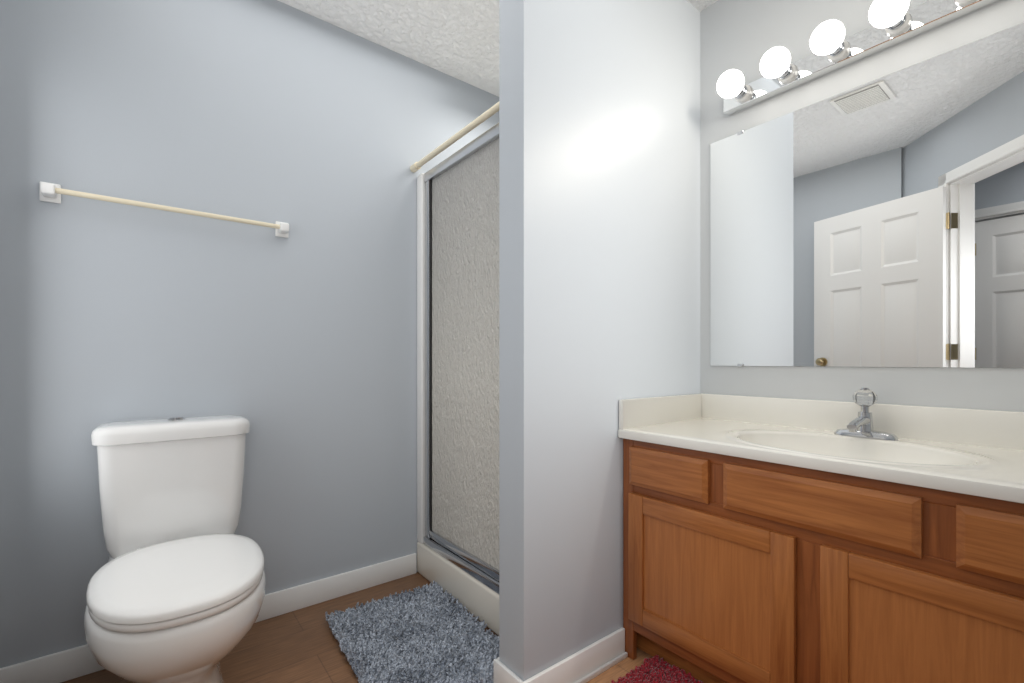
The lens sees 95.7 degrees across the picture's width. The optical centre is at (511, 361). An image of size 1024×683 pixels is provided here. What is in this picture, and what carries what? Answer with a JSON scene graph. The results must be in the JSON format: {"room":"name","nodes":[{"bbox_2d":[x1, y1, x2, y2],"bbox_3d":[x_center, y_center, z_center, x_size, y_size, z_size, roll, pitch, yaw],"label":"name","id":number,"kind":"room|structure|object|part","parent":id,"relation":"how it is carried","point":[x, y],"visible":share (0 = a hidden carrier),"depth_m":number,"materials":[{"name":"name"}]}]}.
{"room":"bathroom","nodes":[
{"label":"bathroom","id":0,"kind":"room"},
{"bbox_2d":[0,0,498,682],"bbox_3d":[-1.514,-0.214,1.450,4.600,2.440,0.129,0,0,-38],"label":"wall","id":1,"kind":"structure","parent":0,"point":[298,348],"depth_m":1.71,"materials":[{"name":"grey paint"}]},
{"bbox_2d":[39,181,288,237],"bbox_3d":[-1.160,-0.524,1.623,0.706,0.060,0.061,0,0,-38],"label":"towel bar","id":2,"kind":"object","parent":1,"relation":"attached to","point":[51,192],"visible":1,"depth_m":1.54,"materials":[{"name":"white plastic"}]},
{"bbox_3d":[-1.416,-0.523,1.416,0.032,0.034,0.052,0,0,-38],"label":"mount post","id":3,"kind":"part","parent":2,"relation":"part of","materials":[{"name":"white plastic"}]},
{"bbox_3d":[-1.434,-0.524,1.440,0.048,0.060,0.011,0,0,-38],"label":"mount plate","id":4,"kind":"part","parent":2,"relation":"part of","materials":[{"name":"white plastic"}]},
{"bbox_3d":[-0.916,-0.524,1.845,0.048,0.060,0.011,0,0,-38],"label":"mount plate","id":5,"kind":"part","parent":2,"relation":"part of","materials":[{"name":"white plastic"}]},
{"bbox_3d":[-0.898,-0.523,1.821,0.032,0.034,0.052,0,0,-38],"label":"mount post","id":6,"kind":"part","parent":2,"relation":"part of","materials":[{"name":"white plastic"}]},
{"bbox_2d":[410,102,498,172],"bbox_3d":[-0.198,-0.914,1.853,0.034,0.034,0.883,0,0,-38],"label":"shower curtain rod","id":7,"kind":"object","parent":1,"relation":"attached to","point":[471,126],"visible":0.56,"depth_m":1.87,"materials":[{"name":"beige plastic"}]},
{"bbox_2d":[61,572,652,682],"bbox_3d":[-0.467,1.031,0.110,4.600,0.050,3.700,0,0,-38],"label":"floor","id":8,"kind":"structure","parent":0,"point":[300,645],"depth_m":1.60,"materials":[{"name":"wood"}]},
{"bbox_2d":[84,415,265,682],"bbox_3d":[-0.961,0.597,1.344,0.418,0.819,0.742,0,0,-38],"label":"toilet","id":9,"kind":"object","parent":8,"relation":"on","point":[175,593],"visible":1,"depth_m":1.33,"materials":[{"name":"white ceramic"}]},
{"bbox_3d":[-1.123,0.223,1.551,0.418,0.056,0.216,0,0,-38],"label":"tank lid","id":10,"kind":"part","parent":9,"relation":"part of","materials":[{"name":"white ceramic"}]},
{"bbox_3d":[-1.124,0.435,1.553,0.390,0.372,0.196,0,0,-38],"label":"tank","id":11,"kind":"part","parent":9,"relation":"part of","materials":[{"name":"white ceramic"}]},
{"bbox_3d":[-0.921,0.802,1.292,0.396,0.407,0.607,0,0,-38],"label":"bowl","id":12,"kind":"part","parent":9,"relation":"part of","materials":[{"name":"white ceramic"}]},
{"bbox_3d":[-0.889,0.564,1.252,0.386,0.029,0.508,0,0,-38],"label":"lid","id":13,"kind":"part","parent":9,"relation":"part of","materials":[{"name":"white plastic"}]},
{"bbox_2d":[325,580,498,682],"bbox_3d":[-0.334,0.984,1.645,0.471,0.044,0.682,0,0,-34],"label":"rug","id":14,"kind":"object","parent":8,"relation":"on","point":[431,633],"visible":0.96,"depth_m":1.63,"materials":[{"name":"grey fabric"}]},
{"bbox_2d":[417,123,498,635],"bbox_3d":[0.120,0.031,2.101,0.776,1.950,0.881,0,0,-38],"label":"shower enclosure","id":15,"kind":"object","parent":8,"relation":"on","point":[458,374],"visible":0.38,"depth_m":1.94,"materials":[{"name":"beige glass"}]},
{"bbox_3d":[-0.386,-0.029,2.170,0.032,1.700,0.038,0,0,-38],"label":"frame","id":16,"kind":"part","parent":15,"relation":"part of","materials":[{"name":"silver metal"}]},
{"bbox_3d":[-0.371,-0.029,2.151,0.020,1.620,0.010,0,0,-38],"label":"frame","id":17,"kind":"part","parent":15,"relation":"part of","materials":[{"name":"grey metal"}]},
{"bbox_3d":[-0.160,-0.861,1.882,0.040,0.043,0.769,0,0,-38],"label":"frame","id":18,"kind":"part","parent":15,"relation":"part of","materials":[{"name":"silver metal"}]},
{"bbox_3d":[-0.160,0.798,1.882,0.028,0.035,0.693,0,0,-38],"label":"frame","id":19,"kind":"part","parent":15,"relation":"part of","materials":[{"name":"silver metal"}]},
{"bbox_2d":[611,655,703,682],"bbox_3d":[0.534,0.993,1.058,0.556,0.024,0.870,0,0,-38],"label":"rug","id":20,"kind":"object","parent":8,"relation":"on","point":[655,669],"visible":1,"depth_m":1.46,"materials":[{"name":"red fabric"}]},
{"bbox_2d":[618,388,1023,682],"bbox_3d":[0.921,0.542,1.282,0.523,0.927,1.154,0,0,-38],"label":"bathroom vanity","id":21,"kind":"object","parent":8,"relation":"on","point":[864,537],"visible":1,"depth_m":1.18,"materials":[{"name":"brown wood"}]},
{"bbox_3d":[0.481,0.349,1.448,0.019,0.126,0.278,0,0,-38],"label":"drawer","id":22,"kind":"part","parent":21,"relation":"part of","materials":[{"name":"brown wood"}]},
{"bbox_3d":[0.552,0.469,1.358,0.019,0.057,0.394,0,0,-38],"label":"door rail","id":23,"kind":"part","parent":21,"relation":"part of","materials":[{"name":"brown wood"}]},
{"bbox_3d":[0.552,0.835,1.358,0.019,0.057,0.394,0,0,-38],"label":"door rail","id":24,"kind":"part","parent":21,"relation":"part of","materials":[{"name":"brown wood"}]},
{"bbox_3d":[0.554,0.651,1.360,0.007,0.317,0.402,0,0,-38],"label":"door panel","id":25,"kind":"part","parent":21,"relation":"part of","materials":[{"name":"brown wood"}]},
{"bbox_3d":[0.726,0.349,1.135,0.019,0.126,0.424,0,0,-38],"label":"drawer","id":26,"kind":"part","parent":21,"relation":"part of","materials":[{"name":"brown wood"}]},
{"bbox_3d":[0.744,0.277,1.145,0.020,0.034,1.065,0,0,-38],"label":"rail","id":27,"kind":"part","parent":21,"relation":"part of","materials":[{"name":"brown wood"}]},
{"bbox_3d":[0.744,0.426,1.145,0.020,0.040,1.065,0,0,-38],"label":"rail","id":28,"kind":"part","parent":21,"relation":"part of","materials":[{"name":"brown wood"}]},
{"bbox_3d":[0.744,0.881,1.145,0.020,0.050,1.065,0,0,-38],"label":"rail","id":29,"kind":"part","parent":21,"relation":"part of","materials":[{"name":"brown wood"}]},
{"bbox_2d":[834,388,898,440],"bbox_3d":[1.022,0.153,1.361,0.147,0.148,0.156,0,0,-38],"label":"faucet","id":30,"kind":"object","parent":21,"relation":"on","point":[860,428],"depth_m":1.37,"materials":[{"name":"silver metal"}]},
{"bbox_3d":[0.902,0.651,0.915,0.007,0.317,0.402,0,0,-38],"label":"door panel","id":31,"kind":"part","parent":21,"relation":"part of","materials":[{"name":"brown wood"}]},
{"bbox_3d":[0.899,0.469,0.913,0.019,0.057,0.394,0,0,-38],"label":"door rail","id":32,"kind":"part","parent":21,"relation":"part of","materials":[{"name":"brown wood"}]},
{"bbox_3d":[0.975,0.349,0.817,0.019,0.126,0.278,0,0,-38],"label":"drawer","id":33,"kind":"part","parent":21,"relation":"part of","materials":[{"name":"brown wood"}]},
{"bbox_2d":[278,0,717,96],"bbox_3d":[-0.467,-1.459,0.110,4.600,0.050,3.700,0,0,-38],"label":"ceiling","id":34,"kind":"structure","parent":0,"point":[458,39],"depth_m":1.99,"materials":[{"name":"white paint"}]},
{"bbox_2d":[499,0,699,680],"bbox_3d":[0.367,-0.214,1.658,0.937,2.440,0.117,0,0,-38],"label":"wall","id":35,"kind":"structure","parent":0,"point":[599,209],"depth_m":1.47,"materials":[{"name":"grey paint"}]},
{"bbox_2d":[494,658,522,682],"bbox_3d":[-0.012,0.959,1.370,0.014,0.095,0.132,0,0,-38],"label":"baseboard","id":36,"kind":"structure","parent":35,"relation":"attached to","point":[503,673],"depth_m":1.38,"materials":[{"name":"white wood"}]},
{"bbox_2d":[522,627,624,682],"bbox_3d":[0.205,0.959,1.448,0.452,0.095,0.014,0,0,-38],"label":"baseboard","id":37,"kind":"structure","parent":35,"relation":"attached to","point":[578,665],"depth_m":1.46,"materials":[{"name":"white wood"}]},
{"bbox_2d":[574,652,627,682],"bbox_3d":[0.208,0.997,1.435,0.463,0.018,0.011,0,0,-38],"label":"molding","id":38,"kind":"structure","parent":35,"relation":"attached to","point":[603,668],"depth_m":1.50,"materials":[{"name":"white wood"}]},
{"bbox_2d":[700,0,1023,411],"bbox_3d":[1.275,-0.214,1.344,0.122,2.440,3.500,0,0,-38],"label":"wall","id":39,"kind":"structure","parent":0,"point":[879,222],"depth_m":1.46,"materials":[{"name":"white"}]},
{"bbox_2d":[717,0,998,114],"bbox_3d":[1.051,-0.991,1.388,0.188,0.090,0.915,0,0,-38],"label":"sconce","id":40,"kind":"object","parent":39,"relation":"attached to","point":[893,22],"visible":1,"depth_m":1.43,"materials":[{"name":"white glass"}]},
{"bbox_3d":[0.780,-0.991,1.655,0.090,0.090,0.090,0,0,-38],"label":"bulb","id":41,"kind":"part","parent":40,"relation":"part of","materials":[{"name":"white glass"}]},
{"bbox_2d":[729,81,752,103],"bbox_3d":[0.835,-0.991,1.698,0.066,0.062,0.062,0,0,-38],"label":"socket","id":42,"kind":"object","parent":40,"relation":"attached to","point":[745,96],"depth_m":1.70,"materials":[{"name":"silver metal"}]},
{"bbox_3d":[0.873,-0.991,1.537,0.090,0.090,0.090,0,0,-38],"label":"bulb","id":43,"kind":"part","parent":40,"relation":"part of","materials":[{"name":"white glass"}]},
{"bbox_2d":[773,60,797,84],"bbox_3d":[0.927,-0.991,1.580,0.066,0.062,0.062,0,0,-38],"label":"socket","id":44,"kind":"object","parent":40,"relation":"attached to","point":[790,76],"depth_m":1.58,"materials":[{"name":"silver metal"}]},
{"bbox_3d":[0.965,-0.991,1.419,0.090,0.090,0.090,0,0,-38],"label":"bulb","id":45,"kind":"part","parent":40,"relation":"part of","materials":[{"name":"white glass"}]},
{"bbox_2d":[824,35,850,62],"bbox_3d":[1.019,-0.991,1.461,0.066,0.062,0.062,0,0,-38],"label":"socket","id":46,"kind":"object","parent":40,"relation":"attached to","point":[842,54],"depth_m":1.46,"materials":[{"name":"silver metal"}]},
{"bbox_3d":[1.057,-0.991,1.301,0.090,0.090,0.090,0,0,-38],"label":"bulb","id":47,"kind":"part","parent":40,"relation":"part of","materials":[{"name":"white glass"}]},
{"bbox_2d":[883,6,912,36],"bbox_3d":[1.112,-0.991,1.343,0.066,0.062,0.062,0,0,-38],"label":"socket","id":48,"kind":"object","parent":40,"relation":"attached to","point":[904,27],"depth_m":1.35,"materials":[{"name":"silver metal"}]},
{"bbox_2d":[953,0,986,6],"bbox_3d":[1.204,-0.991,1.225,0.066,0.062,0.062,0,0,-38],"label":"socket","id":49,"kind":"object","parent":40,"relation":"attached to","point":[956,3],"depth_m":1.25,"materials":[{"name":"silver metal"}]}
]}

